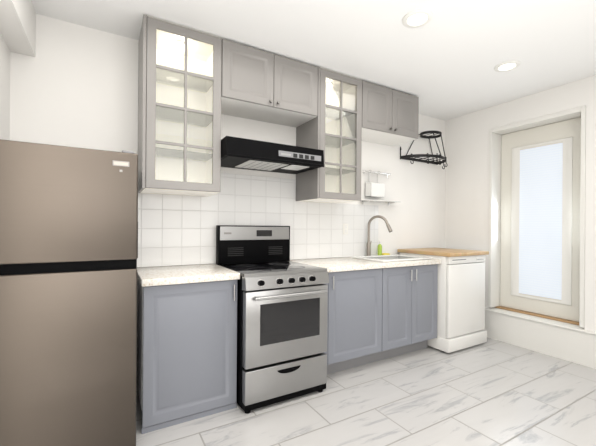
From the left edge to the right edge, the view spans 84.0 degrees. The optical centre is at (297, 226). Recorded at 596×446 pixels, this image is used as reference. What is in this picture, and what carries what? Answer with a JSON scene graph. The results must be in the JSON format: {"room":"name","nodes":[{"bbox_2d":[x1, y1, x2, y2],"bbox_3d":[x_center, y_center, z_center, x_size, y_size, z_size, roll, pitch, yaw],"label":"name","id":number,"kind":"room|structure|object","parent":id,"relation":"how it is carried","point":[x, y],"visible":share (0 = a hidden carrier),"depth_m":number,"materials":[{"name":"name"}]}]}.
{"room":"kitchen","nodes":[
{"label":"kitchen","id":0,"kind":"room"},
{"bbox_2d":[0,34,9,139],"bbox_3d":[-0.775,-0.076,0.150,0.100,2.700,4.600,0,0,-30],"label":"wall","id":1,"kind":"structure","parent":0,"point":[4,92],"depth_m":2.05,"materials":[{"name":"white paint"}]},
{"bbox_2d":[10,14,445,391],"bbox_3d":[0.102,-0.069,3.380,4.865,2.700,0.100,0,0,-30],"label":"wall","id":2,"kind":"structure","parent":0,"point":[73,85],"depth_m":2.47,"materials":[{"name":"white paint"}]},
{"bbox_2d":[138,15,221,195],"bbox_3d":[-0.900,-0.834,2.508,0.535,1.156,0.388,0,0,-30],"label":"upper cabinet","id":3,"kind":"object","parent":2,"relation":"attached to","point":[179,110],"visible":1,"depth_m":2.46,"materials":[{"name":"grey wood"}]},
{"bbox_2d":[137,173,377,266],"bbox_3d":[-0.177,-0.070,3.155,2.535,0.784,0.006,0,0,-30],"label":"tile backsplash","id":4,"kind":"structure","parent":2,"relation":"attached to","point":[174,230],"depth_m":2.98,"materials":[{"name":"white tile"}]},
{"bbox_2d":[221,39,317,126],"bbox_3d":[-0.286,-1.190,2.849,0.863,0.435,0.414,0,0,-30],"label":"upper cabinet","id":5,"kind":"object","parent":2,"relation":"attached to","point":[260,85],"visible":1,"depth_m":2.70,"materials":[{"name":"grey wood"}]},
{"bbox_2d":[221,136,323,173],"bbox_3d":[-0.269,-0.579,2.811,0.851,0.150,0.501,0,0,-30],"label":"range hood","id":6,"kind":"object","parent":2,"relation":"attached to","point":[243,153],"visible":1,"depth_m":2.62,"materials":[{"name":"black metal"}]},
{"bbox_2d":[296,67,361,202],"bbox_3d":[0.297,-0.825,3.205,0.505,1.156,0.388,0,0,-30],"label":"upper cabinet","id":7,"kind":"object","parent":2,"relation":"attached to","point":[333,129],"visible":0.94,"depth_m":3.12,"materials":[{"name":"grey wood"}]},
{"bbox_2d":[362,170,390,197],"bbox_3d":[0.896,-0.479,3.716,0.413,0.302,0.110,0,0,-30],"label":"caddy","id":8,"kind":"object","parent":2,"relation":"attached to","point":[375,189],"visible":0.98,"depth_m":3.65,"materials":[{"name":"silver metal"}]},
{"bbox_2d":[361,199,400,204],"bbox_3d":[0.922,-0.268,3.718,0.530,0.041,0.132,0,0,-30],"label":"wall-mounted shelf","id":9,"kind":"object","parent":2,"relation":"attached to","point":[367,200],"visible":0.9,"depth_m":3.71,"materials":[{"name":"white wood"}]},
{"bbox_2d":[362,81,418,145],"bbox_3d":[0.868,-1.173,3.521,0.794,0.450,0.414,0,0,-30],"label":"upper cabinet","id":10,"kind":"object","parent":2,"relation":"attached to","point":[390,117],"visible":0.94,"depth_m":3.37,"materials":[{"name":"grey wood"}]},
{"bbox_2d":[400,131,446,168],"bbox_3d":[1.590,-0.932,4.011,0.685,0.413,0.293,0,0,-30],"label":"pot rack","id":11,"kind":"object","parent":2,"relation":"attached to","point":[427,155],"depth_m":3.98,"materials":[{"name":"black metal"}]},
{"bbox_2d":[31,0,595,120],"bbox_3d":[1.295,-1.460,1.348,4.865,0.100,4.800,0,0,-30],"label":"ceiling","id":12,"kind":"structure","parent":0,"point":[446,59],"depth_m":2.45,"materials":[{"name":"white paint"}]},
{"bbox_2d":[0,0,35,56],"bbox_3d":[-0.666,-1.278,0.208,0.130,0.292,4.599,0,0,-30],"label":"ceiling beam","id":13,"kind":"structure","parent":12,"relation":"attached to","point":[18,26],"depth_m":1.97,"materials":[{"name":"white paint"}]},
{"bbox_2d":[402,9,432,27],"bbox_3d":[0.810,-1.407,2.246,0.196,0.012,0.196,0,0,-30],"label":"recessed light","id":14,"kind":"object","parent":12,"relation":"in","point":[417,18],"visible":0.98,"depth_m":2.24,"materials":[{"name":"white plastic"}]},
{"bbox_2d":[494,60,520,71],"bbox_3d":[1.831,-1.399,2.898,0.196,0.012,0.196,0,0,-30],"label":"recessed light","id":15,"kind":"object","parent":12,"relation":"in","point":[506,66],"visible":1,"depth_m":2.89,"materials":[{"name":"white plastic"}]},
{"bbox_2d":[136,337,595,445],"bbox_3d":[1.273,1.340,1.348,4.865,0.100,4.800,0,0,-30],"label":"floor","id":16,"kind":"structure","parent":0,"point":[491,392],"depth_m":2.33,"materials":[{"name":"tile"}]},
{"bbox_2d":[0,139,137,445],"bbox_3d":[-1.374,0.427,1.978,0.690,1.685,0.782,0,0,-30],"label":"refrigerator","id":17,"kind":"object","parent":16,"relation":"on","point":[68,284],"visible":1,"depth_m":1.66,"materials":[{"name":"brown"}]},
{"bbox_2d":[137,264,239,433],"bbox_3d":[-0.831,0.796,2.414,0.622,0.955,0.633,0,0,-30],"label":"base cabinet","id":18,"kind":"object","parent":16,"relation":"on","point":[186,343],"visible":0.85,"depth_m":2.17,"materials":[{"name":"grey wood"}]},
{"bbox_2d":[216,225,328,413],"bbox_3d":[-0.221,0.636,2.667,0.680,1.285,0.752,0,0,-30],"label":"range","id":19,"kind":"object","parent":16,"relation":"on","point":[281,325],"visible":0.98,"depth_m":2.41,"materials":[{"name":"silver metal"}]},
{"bbox_2d":[324,269,385,373],"bbox_3d":[0.329,0.829,3.110,0.708,0.908,0.596,0,0,-30],"label":"base cabinet","id":20,"kind":"object","parent":16,"relation":"on","point":[377,311],"depth_m":2.89,"materials":[{"name":"grey paint"}]},
{"bbox_2d":[291,257,440,272],"bbox_3d":[0.670,0.353,3.285,1.470,0.046,0.632,0,0,-30],"label":"countertop","id":21,"kind":"structure","parent":20,"relation":"on","point":[340,264],"depth_m":3.03,"materials":[{"name":"white stone"}]},
{"bbox_2d":[366,215,391,255],"bbox_3d":[0.874,0.105,3.583,0.175,0.453,0.254,0,0,-30],"label":"tap","id":22,"kind":"object","parent":21,"relation":"on","point":[368,237],"visible":0.94,"depth_m":3.61,"materials":[{"name":"silver metal"}]},
{"bbox_2d":[378,242,381,254],"bbox_3d":[0.917,0.252,3.710,0.047,0.159,0.048,0,0,-30],"label":"dish soap bottle","id":23,"kind":"object","parent":21,"relation":"on","point":[379,249],"visible":0.85,"depth_m":3.69,"materials":[{"name":"green plastic"}]},
{"bbox_2d":[352,254,431,261],"bbox_3d":[0.971,0.421,3.436,0.684,0.209,0.454,0,0,-30],"label":"sink basin","id":24,"kind":"object","parent":21,"relation":"in","point":[389,258],"visible":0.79,"depth_m":3.49,"materials":[{"name":"white ceramic"}]},
{"bbox_2d":[386,265,437,358],"bbox_3d":[0.947,0.834,3.469,0.794,0.908,0.596,0,0,-30],"label":"base cabinet","id":25,"kind":"object","parent":16,"relation":"on","point":[412,291],"depth_m":3.22,"materials":[{"name":"grey paint"}]},
{"bbox_2d":[397,248,488,352],"bbox_3d":[1.632,0.781,3.769,0.678,1.024,0.692,0,0,-30],"label":"dishwasher","id":26,"kind":"object","parent":16,"relation":"on","point":[461,303],"visible":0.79,"depth_m":3.44,"materials":[{"name":"white"}]},
{"bbox_2d":[484,306,595,368],"bbox_3d":[2.512,1.125,3.681,0.339,0.349,1.808,0,0,-30],"label":"step","id":27,"kind":"structure","parent":16,"relation":"on","point":[567,340],"depth_m":3.40,"materials":[{"name":"white"}]},
{"bbox_2d":[445,75,595,331],"bbox_3d":[3.248,-0.044,2.491,0.320,2.700,4.600,0,0,-30],"label":"wall","id":28,"kind":"structure","parent":0,"point":[467,186],"depth_m":3.92,"materials":[{"name":"white paint"}]},
{"bbox_2d":[488,106,585,327],"bbox_3d":[2.581,-0.094,3.566,0.272,2.089,0.904,0,0,-30],"label":"door frame","id":29,"kind":"structure","parent":28,"relation":"attached to","point":[494,228],"depth_m":3.86,"materials":[{"name":"white wood"}]},
{"bbox_2d":[500,117,580,321],"bbox_3d":[2.638,-0.071,3.600,0.060,2.039,0.828,0,0,-30],"label":"door","id":30,"kind":"structure","parent":28,"relation":"in","point":[540,224],"depth_m":3.57,"materials":[{"name":"white paint"}]}
]}

